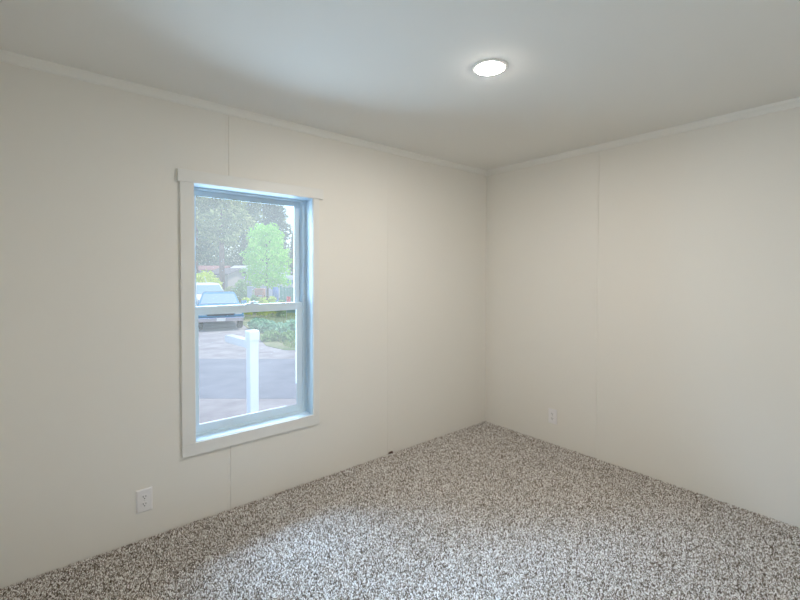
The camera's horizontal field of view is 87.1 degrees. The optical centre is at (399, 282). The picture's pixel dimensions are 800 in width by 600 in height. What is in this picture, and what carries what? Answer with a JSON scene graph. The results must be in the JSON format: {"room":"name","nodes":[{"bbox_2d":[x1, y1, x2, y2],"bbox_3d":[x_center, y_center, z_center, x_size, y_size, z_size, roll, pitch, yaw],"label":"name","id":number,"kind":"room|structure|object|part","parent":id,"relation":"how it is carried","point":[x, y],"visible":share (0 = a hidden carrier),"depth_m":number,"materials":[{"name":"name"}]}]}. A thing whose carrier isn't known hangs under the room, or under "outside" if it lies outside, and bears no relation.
{"room":"empty bedroom","nodes":[
{"label":"empty bedroom","id":0,"kind":"room"},
{"bbox_2d":[0,62,486,588],"bbox_3d":[-0.618,0.167,3.007,3.940,2.460,0.160,-1,1,-40],"label":"wall","id":1,"kind":"structure","parent":0,"point":[90,301],"depth_m":2.31,"materials":[{"name":"white paint"}]},
{"bbox_2d":[136,487,152,513],"bbox_3d":[-1.386,1.183,2.282,0.077,0.125,0.009,-1,1,-40],"label":"wall outlet","id":2,"kind":"object","parent":1,"relation":"attached to","point":[144,499],"visible":1,"depth_m":2.28,"materials":[{"name":"white plastic"}]},
{"bbox_2d":[141,501,147,506],"bbox_3d":[-1.384,1.202,2.280,0.034,0.029,0.003,-1,1,-40],"label":"receptacle","id":3,"kind":"object","parent":2,"relation":"attached to","point":[143,503],"depth_m":2.28,"materials":[{"name":"grey plastic"}]},
{"bbox_2d":[141,494,147,499],"bbox_3d":[-1.384,1.163,2.280,0.034,0.029,0.003,-1,1,-40],"label":"receptacle","id":4,"kind":"object","parent":2,"relation":"attached to","point":[143,496],"depth_m":2.28,"materials":[{"name":"grey plastic"}]},
{"bbox_2d":[0,49,486,175],"bbox_3d":[-0.559,-1.037,2.915,3.660,0.049,0.016,-1,1,-40],"label":"trim","id":5,"kind":"structure","parent":1,"relation":"attached to","point":[5,56],"depth_m":2.43,"materials":[{"name":"white paint"}]},
{"bbox_2d":[177,168,323,457],"bbox_3d":[-0.947,0.175,2.727,0.919,1.636,0.187,-1,1,-40],"label":"window","id":6,"kind":"structure","parent":1,"relation":"in","point":[196,438],"depth_m":2.70,"materials":[{"name":"white paint"}]},
{"bbox_3d":[-1.211,0.180,2.402,0.072,1.497,0.015,-1,1,-40],"label":"casing","id":7,"kind":"part","parent":6,"relation":"part of","materials":[{"name":"white paint"}]},
{"bbox_3d":[-0.996,-0.185,2.774,0.720,0.760,0.028,-1,1,-40],"label":"sash","id":8,"kind":"part","parent":6,"relation":"part of","materials":[{"name":"clear glass"}]},
{"bbox_3d":[-0.977,0.527,2.763,0.720,0.768,0.031,-1,1,-40],"label":"sash","id":9,"kind":"part","parent":6,"relation":"part of","materials":[{"name":"clear glass"}]},
{"bbox_3d":[-0.979,0.173,2.771,0.756,1.498,0.079,-1,1,-40],"label":"frame","id":10,"kind":"part","parent":6,"relation":"part of","materials":[{"name":"white plastic"}]},
{"bbox_3d":[-0.904,0.959,2.673,0.874,0.070,0.015,-1,1,-40],"label":"sill casing","id":11,"kind":"part","parent":6,"relation":"part of","materials":[{"name":"white paint"}]},
{"bbox_3d":[-0.892,-0.607,2.646,0.919,0.069,0.019,-1,1,-40],"label":"head casing","id":12,"kind":"part","parent":6,"relation":"part of","materials":[{"name":"white paint"}]},
{"bbox_3d":[-0.584,0.171,2.922,0.046,1.497,0.015,-1,1,-40],"label":"casing","id":13,"kind":"part","parent":6,"relation":"part of","materials":[{"name":"white paint"}]},
{"bbox_2d":[198,321,296,424],"bbox_3d":[-0.003,1.284,55.037,203.520,0.500,204.832,-1,1,-40],"label":"ground","id":14,"kind":"structure","parent":0,"point":[212,344],"depth_m":10.98,"materials":[{"name":"grey concrete"}]},
{"bbox_2d":[196,270,222,287],"bbox_3d":[-12.457,0.366,27.017,2.224,2.471,2.214,-1,2,-40],"label":"round shrub","id":15,"kind":"object","parent":14,"relation":"on","point":[200,278],"visible":0.17,"depth_m":26.74,"materials":[{"name":"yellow plant"}]},
{"bbox_2d":[196,277,223,305],"bbox_3d":[-10.812,0.648,23.601,1.688,1.984,4.039,-1,1,-36],"label":"parked car","id":16,"kind":"object","parent":14,"relation":"on","point":[206,286],"visible":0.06,"depth_m":23.18,"materials":[{"name":"white paint"}]},
{"bbox_2d":[196,291,245,329],"bbox_3d":[-7.569,1.080,17.574,2.027,1.378,4.610,0,1,-25],"label":"pickup truck","id":17,"kind":"object","parent":14,"relation":"on","point":[208,298],"visible":0.62,"depth_m":16.60,"materials":[{"name":"blue paint"}]},
{"bbox_2d":[207,313,233,315],"bbox_3d":[-6.656,1.156,15.639,0.913,0.179,0.312,-1,1,-40],"label":"grille","id":18,"kind":"object","parent":17,"relation":"attached to","point":[230,314],"depth_m":15.63,"materials":[{"name":"silver metal"}]},
{"bbox_2d":[225,329,258,414],"bbox_3d":[-1.862,1.292,4.933,0.698,1.526,0.115,1,2,45],"label":"post","id":19,"kind":"object","parent":14,"relation":"on","point":[250,341],"visible":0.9,"depth_m":4.69,"materials":[{"name":"white plastic"}]},
{"bbox_3d":[-1.897,0.688,4.957,0.092,0.090,0.595,-1,2,-45],"label":"arm","id":20,"kind":"part","parent":19,"relation":"part of","materials":[{"name":"white plastic"}]},
{"bbox_3d":[-1.656,1.349,4.728,0.100,1.421,0.100,-1,2,-45],"label":"post","id":21,"kind":"part","parent":19,"relation":"part of","materials":[{"name":"white plastic"}]},
{"bbox_2d":[232,279,253,302],"bbox_3d":[-9.696,0.709,26.049,1.408,1.834,1.430,1,1,38],"label":"round shrub","id":22,"kind":"object","parent":14,"relation":"on","point":[240,290],"visible":0.59,"depth_m":25.70,"materials":[{"name":"green plant"}]},
{"bbox_2d":[199,359,296,398],"bbox_3d":[-0.004,1.984,8.867,120.001,0.055,3.350,0,1,0],"label":"road","id":23,"kind":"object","parent":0,"point":[218,378],"depth_m":8.48,"materials":[{"name":"grey asphalt"}]},
{"bbox_2d":[243,313,295,349],"bbox_3d":[5.246,1.749,20.889,29.500,0.065,18.300,0,1,0],"label":"curb","id":24,"kind":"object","parent":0,"point":[276,344],"depth_m":13.16,"materials":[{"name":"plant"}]},
{"bbox_2d":[240,297,251,314],"bbox_3d":[-7.578,1.180,20.649,0.702,0.953,0.668,1,2,41],"label":"leafy plant","id":25,"kind":"object","parent":24,"relation":"on","point":[247,299],"visible":0.23,"depth_m":20.56,"materials":[{"name":"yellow plant"}]},
{"bbox_2d":[247,286,253,298],"bbox_3d":[-8.011,0.943,22.524,0.290,1.460,0.270,0,1,0],"label":"utility pedestal","id":26,"kind":"object","parent":24,"relation":"on","point":[249,288],"visible":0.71,"depth_m":22.39,"materials":[{"name":"grey paint"}]},
{"bbox_2d":[250,294,259,312],"bbox_3d":[-7.425,1.094,21.550,0.653,1.038,0.649,-1,1,-36],"label":"leafy plant","id":27,"kind":"object","parent":24,"relation":"on","point":[253,297],"visible":0.3,"depth_m":21.43,"materials":[{"name":"green plant"}]},
{"bbox_2d":[248,317,264,329],"bbox_3d":[-5.516,1.544,16.245,0.723,0.484,0.704,-1,2,-43],"label":"leafy plant","id":28,"kind":"object","parent":24,"relation":"on","point":[254,322],"visible":0.72,"depth_m":16.05,"materials":[{"name":"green plant"}]},
{"bbox_2d":[254,288,265,313],"bbox_3d":[-7.487,0.999,22.525,0.480,1.352,0.400,0,1,0],"label":"planter box","id":29,"kind":"object","parent":24,"relation":"on","point":[258,291],"visible":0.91,"depth_m":22.32,"materials":[{"name":"red wood"}]},
{"bbox_2d":[256,297,267,315],"bbox_3d":[-6.625,1.155,20.314,0.675,0.988,0.676,-1,2,-43],"label":"leafy plant","id":30,"kind":"object","parent":24,"relation":"on","point":[262,300],"visible":0.46,"depth_m":20.21,"materials":[{"name":"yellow plant"}]},
{"bbox_2d":[239,222,291,299],"bbox_3d":[-7.537,-0.854,23.967,3.018,5.189,2.937,-1,1,-40],"label":"young tree","id":31,"kind":"object","parent":24,"relation":"on","point":[267,235],"visible":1,"depth_m":23.50,"materials":[{"name":"green plant"}]},
{"bbox_2d":[257,319,275,332],"bbox_3d":[-4.804,1.553,15.246,0.748,0.507,0.746,0,1,-5],"label":"leafy plant","id":32,"kind":"object","parent":24,"relation":"on","point":[265,325],"visible":0.72,"depth_m":15.06,"materials":[{"name":"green plant"}]},
{"bbox_2d":[261,329,279,341],"bbox_3d":[-4.081,1.661,13.335,0.682,0.371,0.664,1,2,43],"label":"leafy plant","id":33,"kind":"object","parent":24,"relation":"on","point":[272,335],"visible":0.99,"depth_m":13.18,"materials":[{"name":"green plant"}]},
{"bbox_2d":[248,312,295,347],"bbox_3d":[-2.505,1.679,18.042,8.085,0.160,12.074,0,1,0],"label":"grass","id":34,"kind":"structure","parent":24,"relation":"on","point":[273,316],"depth_m":19.02,"materials":[{"name":"green plant"}]},
{"bbox_2d":[268,296,277,313],"bbox_3d":[-6.474,1.149,21.247,0.683,0.975,0.674,0,1,-17],"label":"leafy plant","id":35,"kind":"object","parent":24,"relation":"on","point":[271,299],"visible":0.37,"depth_m":21.11,"materials":[{"name":"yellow plant"}]},
{"bbox_2d":[272,287,278,301],"bbox_3d":[-6.658,0.966,22.524,0.330,1.420,0.330,-1,1,-40],"label":"barrel","id":36,"kind":"object","parent":24,"relation":"on","point":[275,293],"visible":0.47,"depth_m":22.38,"materials":[{"name":"blue plastic"}]},
{"bbox_2d":[269,322,290,334],"bbox_3d":[-4.082,1.579,14.345,0.763,0.495,0.722,1,1,38],"label":"leafy plant","id":37,"kind":"object","parent":24,"relation":"on","point":[280,327],"visible":0.59,"depth_m":14.22,"materials":[{"name":"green plant"}]},
{"bbox_2d":[274,300,285,316],"bbox_3d":[-5.633,1.249,19.938,0.634,0.923,0.604,0,1,2],"label":"leafy plant","id":38,"kind":"object","parent":24,"relation":"on","point":[282,313],"visible":0.53,"depth_m":19.84,"materials":[{"name":"green plant"}]},
{"bbox_2d":[275,275,293,299],"bbox_3d":[-7.698,0.519,30.002,2.000,2.000,2.830,0,1,-6],"label":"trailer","id":39,"kind":"object","parent":24,"relation":"on","point":[287,277],"visible":0.1,"depth_m":28.60,"materials":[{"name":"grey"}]},
{"bbox_2d":[278,330,295,341],"bbox_3d":[-3.472,1.661,13.237,0.679,0.380,0.700,1,1,33],"label":"leafy plant","id":40,"kind":"object","parent":24,"relation":"on","point":[290,335],"visible":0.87,"depth_m":13.07,"materials":[{"name":"green plant"}]},
{"bbox_2d":[280,286,295,312],"bbox_3d":[-5.173,0.984,22.073,2.250,1.600,0.122,0,1,0],"label":"fence","id":41,"kind":"object","parent":24,"relation":"on","point":[284,291],"visible":0.16,"depth_m":22.00,"materials":[{"name":"teal paint"}]},
{"bbox_2d":[286,296,290,319],"bbox_3d":[-4.830,1.199,18.229,0.175,1.195,0.026,0,1,4],"label":"flag","id":42,"kind":"object","parent":24,"relation":"on","point":[288,298],"visible":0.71,"depth_m":18.22,"materials":[{"name":"red fabric"}]},
{"bbox_2d":[285,318,295,331],"bbox_3d":[-3.896,1.545,15.240,0.755,0.528,0.676,1,1,36],"label":"leafy plant","id":43,"kind":"object","parent":24,"relation":"on","point":[292,323],"visible":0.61,"depth_m":15.06,"materials":[{"name":"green plant"}]},
{"bbox_2d":[0,0,799,169],"bbox_3d":[0.320,-1.118,1.853,3.940,0.160,3.410,-1,1,-40],"label":"ceiling","id":44,"kind":"structure","parent":0,"point":[579,74],"depth_m":1.97,"materials":[{"name":"white paint"}]},
{"bbox_2d":[471,58,507,76],"bbox_3d":[0.435,-1.036,2.042,0.176,0.010,0.176,-1,1,-40],"label":"recessed light","id":45,"kind":"object","parent":44,"relation":"in","point":[487,67],"visible":1,"depth_m":2.02,"materials":[{"name":"white paint"}]},
{"bbox_2d":[476,62,503,74],"bbox_3d":[0.435,-1.035,2.042,0.134,0.009,0.134,-1,1,-40],"label":"diffuser","id":46,"kind":"object","parent":45,"relation":"attached to","point":[482,68],"depth_m":2.03,"materials":[{"name":"white plastic"}]},
{"bbox_2d":[1,425,799,599],"bbox_3d":[0.365,1.769,1.850,3.940,0.708,3.250,-1,1,-40],"label":"floor","id":47,"kind":"structure","parent":0,"point":[484,425],"depth_m":2.19,"materials":[{"name":"grey carpet"}]},
{"bbox_2d":[0,421,799,599],"bbox_3d":[0.372,1.407,1.836,3.655,0.016,2.945,-1,1,-40],"label":"carpet","id":48,"kind":"object","parent":47,"relation":"on","point":[488,468],"visible":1,"depth_m":2.27,"materials":[{"name":"grey carpet"}]},
{"bbox_2d":[485,107,799,527],"bbox_3d":[1.882,0.173,2.970,0.140,2.460,3.090,-1,1,-40],"label":"wall","id":49,"kind":"structure","parent":0,"point":[644,294],"depth_m":2.92,"materials":[{"name":"white paint"}]},
{"bbox_2d":[548,408,556,424],"bbox_3d":[1.295,1.138,3.576,0.009,0.125,0.077,-1,1,-40],"label":"wall outlet","id":50,"kind":"object","parent":49,"relation":"attached to","point":[552,413],"visible":1,"depth_m":3.57,"materials":[{"name":"white plastic"}]},
{"bbox_2d":[487,97,799,175],"bbox_3d":[1.784,-1.032,2.944,0.016,0.049,2.936,-1,1,-40],"label":"trim","id":51,"kind":"structure","parent":49,"relation":"attached to","point":[795,102],"depth_m":2.90,"materials":[{"name":"white paint"}]},
{"bbox_3d":[-0.001,0.649,75.078,149.756,0.065,145.807,-1,1,-40],"label":"field","id":52,"kind":"object","parent":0,"visible":0},
{"bbox_2d":[196,196,218,273],"bbox_3d":[-17.910,-7.786,37.104,5.591,18.474,5.844,0,1,-25],"label":"conifer","id":53,"kind":"object","parent":52,"relation":"on","point":[203,250],"visible":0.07,"depth_m":36.60,"materials":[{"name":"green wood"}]},
{"bbox_2d":[198,232,227,265],"bbox_3d":[-27.372,-10.232,59.812,7.140,22.410,8.186,0,1,-2],"label":"conifer","id":54,"kind":"object","parent":52,"relation":"on","point":[214,262],"visible":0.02,"depth_m":58.36,"materials":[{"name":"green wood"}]},
{"bbox_2d":[198,266,230,282],"bbox_3d":[-23.096,-0.283,45.005,9.600,3.030,4.800,0,1,-3],"label":"home","id":55,"kind":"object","parent":52,"relation":"on","point":[208,268],"visible":0.04,"depth_m":43.46,"materials":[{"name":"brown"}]},
{"bbox_2d":[196,195,255,289],"bbox_3d":[-12.874,-7.127,30.837,4.609,17.432,4.500,1,1,19],"label":"tree","id":56,"kind":"object","parent":52,"relation":"on","point":[223,215],"visible":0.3,"depth_m":30.22,"materials":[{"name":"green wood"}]},
{"bbox_2d":[209,268,246,289],"bbox_3d":[-15.440,0.050,38.009,2.500,2.680,3.000,1,1,20],"label":"shed","id":57,"kind":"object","parent":52,"relation":"on","point":[232,275],"visible":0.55,"depth_m":37.20,"materials":[{"name":"beige"}]},
{"bbox_2d":[224,286,234,291],"bbox_3d":[-12.042,0.893,30.034,1.640,1.301,1.545,-1,2,-40],"label":"round shrub","id":58,"kind":"object","parent":52,"relation":"on","point":[229,288],"visible":0.15,"depth_m":29.90,"materials":[{"name":"green plant"}]},
{"bbox_2d":[213,200,265,266],"bbox_3d":[-19.453,-9.550,52.198,7.639,21.389,8.603,-1,1,-29],"label":"conifer","id":59,"kind":"object","parent":52,"relation":"on","point":[254,211],"visible":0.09,"depth_m":51.00,"materials":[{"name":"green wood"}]},
{"bbox_2d":[231,266,291,295],"bbox_3d":[-14.071,-0.177,42.006,5.200,2.980,4.600,0,1,6],"label":"home","id":60,"kind":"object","parent":52,"relation":"on","point":[242,267],"visible":0.12,"depth_m":40.02,"materials":[{"name":"white"}]},
{"bbox_2d":[237,202,292,269],"bbox_3d":[-22.518,-11.928,69.392,8.948,25.439,9.040,-1,1,-35],"label":"conifer","id":61,"kind":"object","parent":52,"relation":"on","point":[262,216],"visible":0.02,"depth_m":68.88,"materials":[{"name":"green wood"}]},
{"bbox_2d":[254,203,293,275],"bbox_3d":[-14.272,-5.935,47.883,4.914,14.357,5.224,0,1,-14],"label":"conifer","id":62,"kind":"object","parent":52,"relation":"on","point":[277,215],"visible":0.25,"depth_m":47.27,"materials":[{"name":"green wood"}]},
{"bbox_2d":[288,231,293,274],"bbox_3d":[-18.679,-4.774,75.627,5.823,10.901,5.488,0,1,1],"label":"conifer","id":63,"kind":"object","parent":52,"relation":"on","point":[291,247],"visible":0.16,"depth_m":75.26,"materials":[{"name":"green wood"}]}
]}

